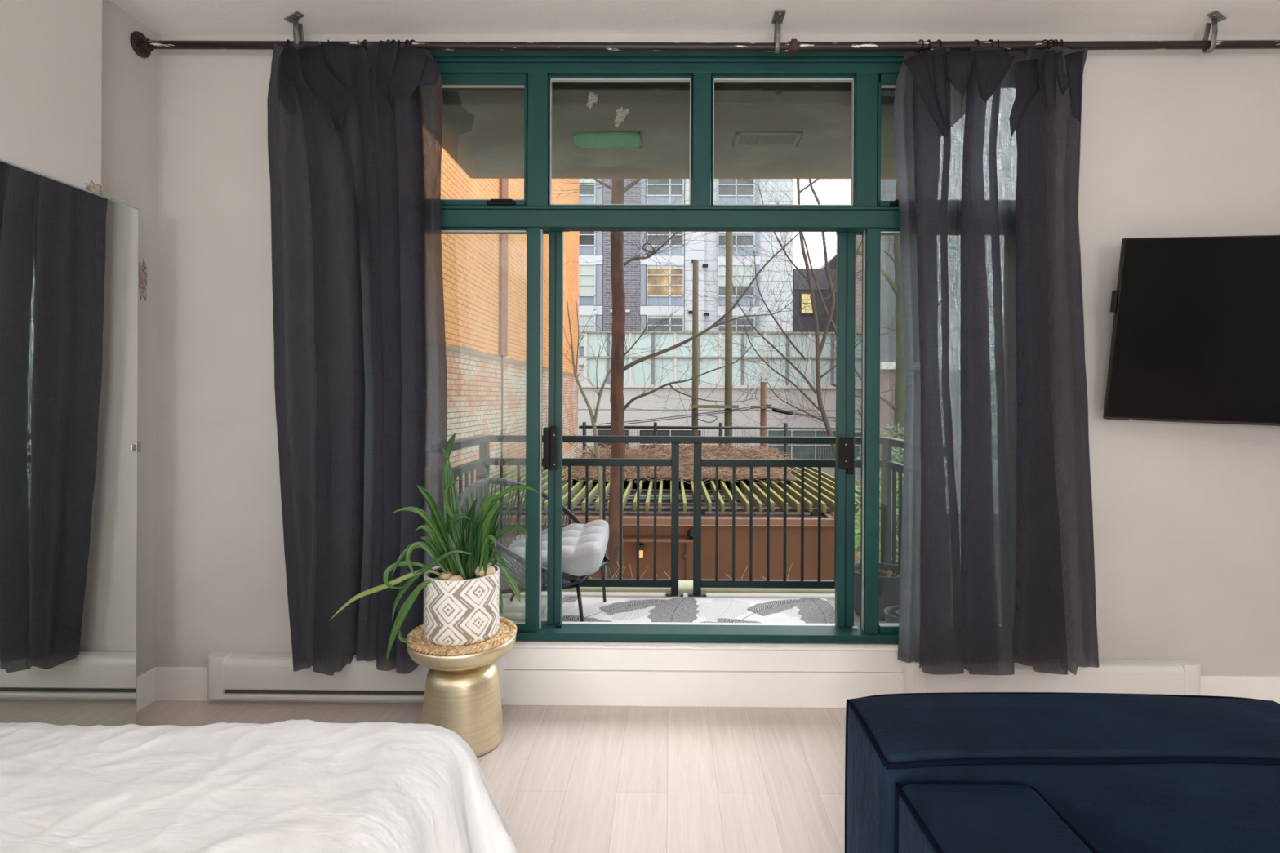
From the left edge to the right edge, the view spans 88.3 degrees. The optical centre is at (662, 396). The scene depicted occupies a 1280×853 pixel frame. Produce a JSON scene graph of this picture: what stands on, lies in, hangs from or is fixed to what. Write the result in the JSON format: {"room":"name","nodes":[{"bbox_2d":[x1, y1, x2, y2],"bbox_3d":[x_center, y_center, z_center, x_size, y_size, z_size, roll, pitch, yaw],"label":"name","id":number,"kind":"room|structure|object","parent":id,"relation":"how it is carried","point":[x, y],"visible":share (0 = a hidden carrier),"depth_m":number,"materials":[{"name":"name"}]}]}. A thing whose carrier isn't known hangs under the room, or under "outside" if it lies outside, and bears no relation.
{"room":"studio apartment","nodes":[
{"label":"studio apartment","id":0,"kind":"room"},
{"bbox_2d":[0,0,102,190],"bbox_3d":[-2.660,-0.147,-0.344,0.684,3.270,6.065,0,0,1],"label":"wall","id":1,"kind":"structure","parent":0,"point":[51,51],"depth_m":2.47,"materials":[{"name":"paint"}]},
{"bbox_2d":[0,159,141,726],"bbox_3d":[-2.289,0.321,1.896,0.013,2.277,1.952,0,0,1],"label":"mirror","id":2,"kind":"object","parent":1,"relation":"attached to","point":[69,446],"visible":0.98,"depth_m":2.52,"materials":[{"name":"silver metal"}]},
{"bbox_2d":[84,180,103,195],"bbox_3d":[-2.287,-0.835,2.651,0.003,0.062,0.086,0,0,1],"label":"peeling paint","id":3,"kind":"object","parent":1,"relation":"attached to","point":[92,187],"depth_m":2.65,"materials":[{"name":"paint"}]},
{"bbox_2d":[101,0,158,675],"bbox_3d":[-2.733,-0.147,2.967,0.480,3.270,0.555,0,0,1],"label":"wall","id":4,"kind":"structure","parent":0,"point":[129,111],"depth_m":3.15,"materials":[{"name":"paint"}]},
{"bbox_2d":[138,257,146,300],"bbox_3d":[-2.488,-0.564,3.151,0.003,0.203,0.053,0,0,1],"label":"peeling paint","id":5,"kind":"object","parent":4,"relation":"attached to","point":[142,268],"depth_m":3.15,"materials":[{"name":"paint"}]},
{"bbox_2d":[136,666,156,711],"bbox_3d":[-2.492,1.407,2.965,0.016,0.163,0.555,0,0,1],"label":"baseboard","id":6,"kind":"structure","parent":4,"relation":"attached to","point":[146,681],"depth_m":3.16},
{"bbox_2d":[136,700,845,852],"bbox_3d":[0.469,1.552,0.056,6.950,0.100,6.920,0,0,1],"label":"floor","id":7,"kind":"structure","parent":0,"point":[563,779],"depth_m":2.65,"materials":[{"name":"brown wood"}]},
{"bbox_2d":[406,634,515,757],"bbox_3d":[-0.872,1.267,2.868,0.455,0.458,0.455,0,0,1],"label":"side table","id":8,"kind":"object","parent":7,"relation":"on","point":[462,696],"visible":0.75,"depth_m":2.73,"materials":[{"name":"gold metal"}]},
{"bbox_2d":[405,616,516,655],"bbox_3d":[-0.871,1.029,2.868,0.460,0.025,0.460,0,0,-16],"label":"woven mat","id":9,"kind":"object","parent":8,"relation":"on","point":[507,630],"visible":0.34,"depth_m":2.74,"materials":[{"name":"beige wicker"}]},
{"bbox_2d":[328,431,537,664],"bbox_3d":[-0.956,0.622,2.857,0.836,0.940,0.315,0,0,-7],"label":"potted plant","id":10,"kind":"object","parent":9,"relation":"on","point":[465,611],"visible":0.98,"depth_m":2.78,"materials":[{"name":"plant"}]},
{"bbox_2d":[438,571,453,580],"bbox_3d":[-0.924,0.769,2.808,0.066,0.045,0.054,0,0,1],"label":"pebble","id":11,"kind":"object","parent":10,"relation":"on","point":[444,576],"visible":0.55,"depth_m":2.79,"materials":[{"name":"beige stone"}]},
{"bbox_2d":[447,574,463,580],"bbox_3d":[-0.866,0.770,2.753,0.070,0.048,0.058,0,0,1],"label":"pebble","id":12,"kind":"object","parent":10,"relation":"on","point":[455,577],"visible":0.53,"depth_m":2.74,"materials":[{"name":"beige stone"}]},
{"bbox_2d":[475,564,495,577],"bbox_3d":[-0.763,0.749,2.827,0.088,0.060,0.072,0,0,1],"label":"pebble","id":13,"kind":"object","parent":10,"relation":"in","point":[491,570],"visible":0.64,"depth_m":2.80,"materials":[{"name":"beige stone"}]},
{"bbox_2d":[406,634,515,671],"bbox_3d":[-0.872,1.086,2.868,0.455,0.096,0.455,0,0,1],"label":"table top","id":14,"kind":"object","parent":8,"relation":"on","point":[461,662],"depth_m":2.67,"materials":[{"name":"gold metal"}]},
{"bbox_2d":[844,692,1279,852],"bbox_3d":[1.046,1.136,1.014,1.164,0.738,1.499,0,0,1],"label":"sofa","id":15,"kind":"object","parent":7,"relation":"on","point":[949,772],"visible":1,"depth_m":1.44,"materials":[{"name":"blue fabric"}]},
{"bbox_2d":[441,82,897,179],"bbox_3d":[0.139,-1.649,4.099,3.042,0.200,1.200,0,0,1],"label":"ceiling","id":16,"kind":"structure","parent":0,"point":[483,128],"depth_m":3.80,"materials":[{"name":"grey paint"}]},
{"bbox_2d":[586,92,598,108],"bbox_3d":[-0.370,-1.551,3.451,0.052,0.002,0.191,0,0,-13],"label":"peeling paint","id":17,"kind":"object","parent":16,"relation":"attached to","point":[593,98],"depth_m":3.44,"materials":[{"name":"paint"}]},
{"bbox_2d":[570,130,641,147],"bbox_3d":[-0.334,-1.542,3.953,0.406,0.020,0.211,0,0,1],"label":"ceiling vent","id":18,"kind":"object","parent":16,"relation":"in","point":[581,139],"visible":1,"depth_m":3.93,"materials":[{"name":"green metal"}]},
{"bbox_2d":[613,106,629,126],"bbox_3d":[-0.243,-1.550,3.656,0.075,0.002,0.264,0,0,-19],"label":"peeling paint","id":19,"kind":"object","parent":16,"relation":"attached to","point":[621,113],"depth_m":3.63,"materials":[{"name":"paint"}]},
{"bbox_2d":[732,131,803,146],"bbox_3d":[0.622,-1.541,3.944,0.397,0.012,0.211,0,0,1],"label":"ceiling vent","id":20,"kind":"object","parent":16,"relation":"in","point":[760,139],"visible":1,"depth_m":3.94,"materials":[{"name":"grey metal"}]},
{"bbox_2d":[499,591,885,623],"bbox_3d":[0.139,1.434,4.079,2.980,0.200,1.120,0,0,1],"label":"floor","id":21,"kind":"structure","parent":0,"point":[512,610],"depth_m":4.41,"materials":[{"name":"concrete"}]},
{"bbox_2d":[457,476,609,622],"bbox_3d":[-0.773,0.908,3.972,0.864,0.839,0.768,0,0,1],"label":"chair","id":22,"kind":"object","parent":21,"relation":"on","point":[574,580],"visible":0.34,"depth_m":3.89,"materials":[{"name":"black"}]},
{"bbox_2d":[496,520,608,590],"bbox_3d":[-0.661,0.947,4.006,0.640,0.318,0.605,0,0,1],"label":"seat cushion","id":23,"kind":"object","parent":22,"relation":"on","point":[584,546],"visible":0.62,"depth_m":3.79,"materials":[{"name":"white fabric"}]},
{"bbox_2d":[451,435,903,596],"bbox_3d":[0.141,0.799,3.999,2.760,1.069,0.960,0,0,1],"label":"balcony railing","id":24,"kind":"object","parent":21,"relation":"on","point":[482,465],"visible":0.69,"depth_m":4.40,"materials":[{"name":"black metal"}]},
{"bbox_2d":[520,580,835,593],"bbox_3d":[0.143,1.415,4.574,3.020,0.238,0.170,0,0,1],"label":"kerb","id":25,"kind":"object","parent":21,"relation":"on","point":[685,586],"visible":0.04,"depth_m":4.50,"materials":[{"name":"beige concrete"}]},
{"bbox_2d":[590,562,791,579],"bbox_3d":[0.296,1.406,4.863,1.936,0.361,0.222,0,0,1],"label":"dry stems","id":26,"kind":"object","parent":25,"relation":"on","point":[617,562],"visible":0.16,"depth_m":4.87,"materials":[{"name":"beige plant"}]},
{"bbox_2d":[541,595,835,623],"bbox_3d":[0.168,1.330,3.964,1.819,0.008,0.810,0,0,1],"label":"outdoor rug","id":27,"kind":"object","parent":21,"relation":"on","point":[616,608],"visible":0.61,"depth_m":4.11,"materials":[{"name":"white fabric"}]},
{"bbox_2d":[853,562,900,621],"bbox_3d":[1.331,1.203,4.068,0.360,0.272,0.360,0,0,1],"label":"planter","id":28,"kind":"object","parent":21,"relation":"on","point":[889,574],"visible":0.48,"depth_m":3.92,"materials":[{"name":"grey"}]},
{"bbox_2d":[884,605,898,622],"bbox_3d":[1.357,1.271,3.678,0.238,0.136,0.238,0,0,1],"label":"planter","id":29,"kind":"object","parent":21,"relation":"on","point":[890,615],"visible":0.26,"depth_m":3.69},
{"bbox_2d":[894,609,915,617],"bbox_3d":[1.367,1.238,3.678,0.140,0.062,0.140,0,0,1],"label":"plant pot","id":30,"kind":"object","parent":29,"relation":"in","point":[896,611],"visible":0.16,"depth_m":3.70,"materials":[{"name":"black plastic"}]},
{"bbox_2d":[110,0,1279,34],"bbox_3d":[0.484,-1.828,0.056,6.950,0.120,6.920,0,0,1],"label":"ceiling","id":31,"kind":"structure","parent":0,"point":[161,16],"depth_m":3.06,"materials":[{"name":"paint"}]},
{"bbox_2d":[129,9,1279,57],"bbox_3d":[0.645,-1.683,3.082,6.260,0.163,0.151,0,0,1],"label":"curtain rod","id":32,"kind":"object","parent":31,"relation":"attached to","point":[142,46],"visible":0.96,"depth_m":3.09,"materials":[{"name":"metal"}]},
{"bbox_2d":[267,40,447,675],"bbox_3d":[-1.448,-0.180,3.113,0.827,2.936,0.210,0,0,1],"label":"curtain","id":33,"kind":"object","parent":32,"relation":"hanging from","point":[387,251],"visible":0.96,"depth_m":3.05,"materials":[{"name":"grey fabric"}]},
{"bbox_2d":[915,39,924,53],"bbox_3d":[1.205,-1.637,3.097,0.007,0.078,0.058,0,0,-16],"label":"curtain ring","id":34,"kind":"object","parent":32,"relation":"hanging from","point":[922,40],"visible":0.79,"depth_m":3.08,"materials":[{"name":"black plastic"}]},
{"bbox_2d":[893,45,1098,675],"bbox_3d":[1.560,-0.166,3.086,0.921,2.898,0.202,0,0,1],"label":"curtain","id":35,"kind":"object","parent":32,"relation":"hanging from","point":[1004,574],"visible":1,"depth_m":3.02,"materials":[{"name":"grey fabric"}]},
{"bbox_2d":[1042,39,1048,48],"bbox_3d":[1.782,-1.634,3.091,0.008,0.078,0.058,0,0,-25],"label":"curtain ring","id":36,"kind":"object","parent":32,"relation":"hanging from","point":[1047,41],"visible":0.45,"depth_m":3.07,"materials":[{"name":"black plastic"}]},
{"bbox_2d":[501,669,903,707],"bbox_3d":[0.181,1.418,3.204,1.961,0.166,0.030,0,0,1],"label":"baseboard","id":37,"kind":"structure","parent":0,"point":[766,689],"depth_m":3.19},
{"bbox_2d":[155,34,1279,675],"bbox_3d":[0.505,-0.133,3.366,6.950,3.270,0.300,0,0,1],"label":"wall","id":38,"kind":"structure","parent":0,"point":[1174,143],"depth_m":3.20,"materials":[{"name":"paint"}]},
{"bbox_2d":[207,652,504,701],"bbox_3d":[-1.495,1.357,3.197,1.446,0.204,0.072,0,0,1],"label":"baseboard heater","id":39,"kind":"object","parent":38,"relation":"attached to","point":[230,675],"visible":0.54,"depth_m":3.17,"materials":[{"name":"white metal"}]},
{"bbox_2d":[229,653,429,669],"bbox_3d":[-1.495,1.280,3.191,1.178,0.048,0.060,0,0,1],"label":"grille","id":40,"kind":"object","parent":39,"relation":"attached to","point":[237,660],"depth_m":3.17,"materials":[{"name":"white metal"}]},
{"bbox_2d":[356,49,1048,643],"bbox_3d":[0.189,-0.252,3.304,3.421,2.926,0.160,0,0,1],"label":"window","id":41,"kind":"structure","parent":38,"relation":"in","point":[534,71],"depth_m":3.25,"materials":[{"name":"green metal"}]},
{"bbox_2d":[541,231,563,627],"bbox_3d":[-0.939,0.170,3.359,0.947,2.064,0.099,0,0,1],"label":"door","id":42,"kind":"structure","parent":41,"relation":"attached to","point":[553,434],"depth_m":3.36,"materials":[{"name":"green metal"}]},
{"bbox_2d":[835,231,862,630],"bbox_3d":[1.346,0.174,3.339,0.926,2.052,0.099,0,0,1],"label":"door","id":43,"kind":"structure","parent":41,"relation":"attached to","point":[846,241],"depth_m":3.35,"materials":[{"name":"green metal"}]},
{"bbox_2d":[504,645,902,672],"bbox_3d":[0.182,1.275,3.220,1.961,0.115,0.036,0,0,1],"label":"trim","id":44,"kind":"structure","parent":38,"relation":"attached to","point":[517,658],"depth_m":3.20,"materials":[{"name":"white paint"}]},
{"bbox_2d":[511,643,897,651],"bbox_3d":[0.183,1.218,3.217,1.962,0.018,0.043,0,0,1],"label":"trim","id":45,"kind":"structure","parent":38,"relation":"attached to","point":[748,647],"depth_m":3.20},
{"bbox_2d":[155,666,1279,703],"bbox_3d":[0.645,1.421,3.206,6.254,0.163,0.016,0,0,1],"label":"baseboard","id":46,"kind":"structure","parent":38,"relation":"attached to","point":[172,683],"depth_m":3.22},
{"bbox_2d":[901,659,1200,695],"bbox_3d":[1.867,1.372,3.168,1.423,0.204,0.072,0,0,1],"label":"baseboard heater","id":47,"kind":"object","parent":38,"relation":"attached to","point":[1175,677],"visible":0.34,"depth_m":3.13,"materials":[{"name":"white metal"}]},
{"bbox_2d":[963,659,1178,675],"bbox_3d":[1.867,1.295,3.162,1.156,0.048,0.060,0,0,1],"label":"grille","id":48,"kind":"object","parent":47,"relation":"attached to","point":[1106,667],"depth_m":3.14,"materials":[{"name":"white metal"}]},
{"bbox_2d":[1102,235,1279,426],"bbox_3d":[2.801,-0.278,2.975,1.470,0.866,0.410,0,0,14],"label":"television","id":49,"kind":"object","parent":38,"relation":"attached to","point":[1196,331],"visible":1,"depth_m":2.94,"materials":[{"name":"black plastic"}]},
{"bbox_3d":[-1.419,1.213,0.990,1.676,0.562,1.635,0,0,1],"label":"bed","id":50,"kind":"object","parent":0,"visible":0},
{"bbox_2d":[0,719,516,852],"bbox_3d":[-1.311,1.168,1.058,1.911,0.627,1.894,0,0,1],"label":"duvet","id":51,"kind":"object","parent":50,"relation":"on","point":[289,786],"visible":1,"depth_m":1.50,"materials":[{"name":"white fabric"}]},
{"label":"outside","id":52,"kind":"structure","parent":0,"visible":0},
{"bbox_3d":[5.269,3.874,32.555,70.000,0.300,54.800,0,0,1],"label":"ground","id":53,"kind":"structure","parent":52,"visible":0},
{"bbox_2d":[435,146,578,494],"bbox_3d":[-5.743,-3.926,13.019,6.050,15.200,16.135,0,0,1],"label":"brick building","id":54,"kind":"structure","parent":53,"relation":"on","point":[484,276],"depth_m":10.99,"materials":[{"name":"brick"}]},
{"bbox_2d":[546,300,612,578],"bbox_3d":[-0.874,0.418,7.093,0.898,3.096,0.353,0,0,1],"label":"tree","id":55,"kind":"object","parent":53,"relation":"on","point":[593,419],"visible":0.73,"depth_m":7.09,"materials":[{"name":"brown plant"}]},
{"bbox_2d":[463,479,834,580],"bbox_3d":[-0.346,2.536,10.136,4.753,2.324,5.534,0,0,1],"label":"wooden fence","id":56,"kind":"object","parent":53,"relation":"on","point":[629,517],"visible":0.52,"depth_m":7.49,"materials":[{"name":"brown paint"}]},
{"bbox_2d":[639,550,643,557],"bbox_3d":[-0.255,1.775,7.473,0.060,0.085,0.060,0,0,1],"label":"wall lamp","id":57,"kind":"object","parent":56,"relation":"attached to","point":[641,552],"depth_m":7.44,"materials":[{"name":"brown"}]},
{"bbox_2d":[639,543,644,550],"bbox_3d":[-0.255,1.703,7.468,0.070,0.060,0.070,0,0,1],"label":"hood","id":58,"kind":"object","parent":56,"relation":"attached to","point":[641,545],"depth_m":7.43,"materials":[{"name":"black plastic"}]},
{"bbox_2d":[457,465,880,515],"bbox_3d":[0.057,1.320,10.015,5.350,0.180,4.770,0,0,1],"label":"pergola","id":59,"kind":"object","parent":56,"relation":"on","point":[811,473],"visible":0.31,"depth_m":8.57,"materials":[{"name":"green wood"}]},
{"bbox_2d":[562,442,800,486],"bbox_3d":[0.341,1.065,10.956,4.083,0.457,3.744,0,0,1],"label":"dry shrubs","id":60,"kind":"object","parent":59,"relation":"on","point":[686,455],"visible":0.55,"depth_m":10.44,"materials":[{"name":"brown plant"}]},
{"bbox_2d":[577,178,793,384],"bbox_3d":[0.808,-8.396,37.845,11.466,24.200,10.300,0,0,1],"label":"apartment building","id":61,"kind":"structure","parent":53,"relation":"on","point":[591,275],"depth_m":32.88,"materials":[{"name":"grey concrete"}]},
{"bbox_2d":[579,315,594,345],"bbox_3d":[-3.803,-3.317,32.900,0.767,1.516,0.030,0,0,1],"label":"blind","id":62,"kind":"object","parent":61,"relation":"hanging from","point":[582,324],"depth_m":32.89,"materials":[{"name":"grey"}]},
{"bbox_2d":[579,265,594,294],"bbox_3d":[-3.803,-5.832,32.900,0.767,1.500,0.030,0,0,1],"label":"blind","id":63,"kind":"object","parent":61,"relation":"hanging from","point":[586,272],"depth_m":32.89,"materials":[{"name":"grey fabric"}]},
{"bbox_2d":[579,178,594,182],"bbox_3d":[-3.801,-11.136,32.900,0.767,0.918,0.030,0,0,1],"label":"blind","id":64,"kind":"object","parent":61,"relation":"hanging from","point":[584,180],"depth_m":32.89,"materials":[{"name":"grey fabric"}]},
{"bbox_2d":[647,315,682,318],"bbox_3d":[0.111,-3.981,32.865,1.754,0.153,0.030,0,0,1],"label":"blind","id":65,"kind":"object","parent":61,"relation":"hanging from","point":[648,317],"depth_m":32.85,"materials":[{"name":"grey fabric"}]},
{"bbox_2d":[647,265,682,268],"bbox_3d":[0.111,-6.472,32.865,1.754,0.184,0.030,0,0,1],"label":"blind","id":66,"kind":"object","parent":61,"relation":"hanging from","point":[648,266],"depth_m":32.85,"materials":[{"name":"grey fabric"}]},
{"bbox_2d":[718,315,753,318],"bbox_3d":[3.648,-3.965,32.834,1.751,0.153,0.030,0,0,1],"label":"blind","id":67,"kind":"object","parent":61,"relation":"hanging from","point":[752,317],"depth_m":32.82,"materials":[{"name":"grey fabric"}]},
{"bbox_2d":[718,265,753,286],"bbox_3d":[3.646,-6.013,32.834,1.751,1.072,0.030,0,0,1],"label":"blind","id":68,"kind":"object","parent":61,"relation":"hanging from","point":[722,269],"depth_m":32.82,"materials":[{"name":"grey fabric"}]},
{"bbox_2d":[718,231,753,234],"bbox_3d":[3.646,-8.584,32.834,1.751,0.949,0.030,0,0,1],"label":"blind","id":69,"kind":"object","parent":61,"relation":"hanging from","point":[736,233],"depth_m":32.82,"materials":[{"name":"grey"}]},
{"bbox_2d":[691,260,698,447],"bbox_3d":[0.776,0.206,15.994,0.160,6.995,0.160,0,0,1],"label":"utility pole","id":70,"kind":"object","parent":53,"relation":"on","point":[695,308],"visible":0.43,"depth_m":15.93,"materials":[{"name":"brown wood"}]},
{"bbox_2d":[547,178,880,578],"bbox_3d":[0.357,-0.089,6.407,3.482,6.779,1.012,0,0,-6],"label":"tree","id":71,"kind":"object","parent":53,"relation":"on","point":[618,367],"visible":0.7,"depth_m":6.36,"materials":[{"name":"brown plant"}]},
{"bbox_2d":[691,231,738,448],"bbox_3d":[1.250,-0.274,15.943,1.132,7.960,0.288,0,0,1],"label":"utility pole","id":72,"kind":"object","parent":53,"relation":"on","point":[728,333],"visible":0.47,"depth_m":15.91,"materials":[{"name":"yellow"}]},
{"bbox_2d":[599,406,750,424],"bbox_3d":[0.276,0.455,15.848,3.632,0.453,0.021,0,0,1],"label":"cable","id":73,"kind":"object","parent":72,"relation":"attached to","point":[748,406],"visible":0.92,"depth_m":15.84,"materials":[{"name":"black rubber"}]},
{"bbox_2d":[697,414,717,422],"bbox_3d":[1.061,0.521,15.761,0.475,0.203,0.021,0,0,1],"label":"cable","id":74,"kind":"object","parent":72,"relation":"hanging from","point":[704,415],"visible":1,"depth_m":15.75,"materials":[{"name":"black rubber"}]},
{"bbox_2d":[577,384,861,479],"bbox_3d":[3.296,1.614,30.162,14.243,4.202,4.620,0,0,1],"label":"wall","id":75,"kind":"structure","parent":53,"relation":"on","point":[630,391],"depth_m":27.97,"materials":[{"name":"concrete"}]},
{"bbox_2d":[577,330,861,386],"bbox_3d":[3.263,-1.583,27.952,13.753,2.350,0.160,0,0,1],"label":"glass screen","id":76,"kind":"object","parent":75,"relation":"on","point":[631,376],"visible":0.69,"depth_m":27.99,"materials":[{"name":"grey glass"}]},
{"bbox_2d":[578,422,893,541],"bbox_3d":[1.597,2.112,13.086,6.548,3.190,0.069,0,0,1],"label":"wire fence","id":77,"kind":"object","parent":53,"relation":"on","point":[584,426],"visible":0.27,"depth_m":13.07,"materials":[{"name":"black metal"}]},
{"bbox_2d":[750,382,771,450],"bbox_3d":[2.349,1.677,15.937,0.494,4.068,0.254,0,0,1],"label":"utility pole","id":78,"kind":"object","parent":53,"relation":"on","point":[764,388],"visible":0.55,"depth_m":15.92,"materials":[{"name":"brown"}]},
{"bbox_2d":[607,406,760,426],"bbox_3d":[0.367,0.493,15.827,3.995,0.531,0.021,0,0,1],"label":"cable","id":79,"kind":"object","parent":78,"relation":"attached to","point":[759,406],"visible":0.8,"depth_m":15.82,"materials":[{"name":"black rubber"}]},
{"bbox_2d":[768,407,835,422],"bbox_3d":[3.503,0.467,15.759,1.992,0.424,0.021,0,0,1],"label":"cable","id":80,"kind":"object","parent":78,"relation":"attached to","point":[768,407],"visible":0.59,"depth_m":15.75,"materials":[{"name":"black rubber"}]},
{"bbox_2d":[768,406,835,418],"bbox_3d":[3.507,0.391,15.779,1.992,0.302,0.021,0,0,1],"label":"cable","id":81,"kind":"object","parent":78,"relation":"attached to","point":[768,406],"visible":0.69,"depth_m":15.77,"materials":[{"name":"black rubber"}]},
{"bbox_2d":[772,407,792,415],"bbox_3d":[2.856,0.352,15.775,0.493,0.187,0.099,0,0,1],"label":"cable splice","id":82,"kind":"object","parent":81,"relation":"attached to","point":[774,410],"visible":0.97,"depth_m":15.73,"materials":[{"name":"black plastic"}]},
{"bbox_2d":[666,178,905,458],"bbox_3d":[1.784,-0.825,7.242,3.502,7.023,1.037,0,0,3],"label":"tree","id":83,"kind":"object","parent":53,"relation":"on","point":[819,348],"visible":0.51,"depth_m":7.27,"materials":[{"name":"brown plant"}]},
{"bbox_2d":[792,253,836,332],"bbox_3d":[8.879,-2.403,39.824,3.190,12.287,6.200,0,0,1],"label":"house","id":84,"kind":"structure","parent":53,"relation":"on","point":[819,276],"depth_m":36.92,"materials":[{"name":"stone"}]},
{"bbox_2d":[780,178,905,537],"bbox_3d":[3.120,-0.414,9.483,2.830,7.824,0.673,0,0,1],"label":"tree","id":85,"kind":"object","parent":53,"relation":"on","point":[900,397],"visible":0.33,"depth_m":9.42,"materials":[{"name":"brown plant"}]},
{"bbox_2d":[854,511,860,555],"bbox_3d":[2.104,2.455,6.976,0.319,2.509,0.310,0,0,1],"label":"shrub","id":86,"kind":"object","parent":53,"relation":"on","point":[858,549],"visible":0.09,"depth_m":6.97,"materials":[{"name":"green plant"}]},
{"bbox_2d":[855,235,862,332],"bbox_3d":[11.266,-3.466,36.180,2.741,14.434,6.770,0,0,31],"label":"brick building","id":87,"kind":"structure","parent":53,"relation":"on","point":[858,286],"depth_m":33.41,"materials":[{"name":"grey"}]},
{"bbox_2d":[854,480,892,563],"bbox_3d":[4.561,2.721,13.525,1.298,2.000,0.030,0,0,1],"label":"fence","id":88,"kind":"object","parent":53,"relation":"on","point":[858,482],"visible":0.04,"depth_m":13.51,"materials":[{"name":"brown wood"}]},
{"bbox_2d":[857,422,904,565],"bbox_3d":[2.894,2.016,8.170,1.056,3.396,1.000,0,0,1],"label":"shrub","id":89,"kind":"object","parent":53,"relation":"on","point":[896,455],"visible":0.2,"depth_m":8.12,"materials":[{"name":"green plant"}]},
{"bbox_2d":[854,471,919,565],"bbox_3d":[2.116,2.201,6.175,0.855,3.018,0.859,0,0,1],"label":"shrub","id":90,"kind":"object","parent":53,"relation":"on","point":[857,521],"visible":0.12,"depth_m":6.15,"materials":[{"name":"green plant"}]},
{"bbox_2d":[879,178,993,489],"bbox_3d":[12.708,-2.477,23.764,11.640,12.468,6.250,0,0,1],"label":"building","id":91,"kind":"structure","parent":53,"relation":"on","point":[891,184],"depth_m":20.94,"materials":[{"name":"grey"}]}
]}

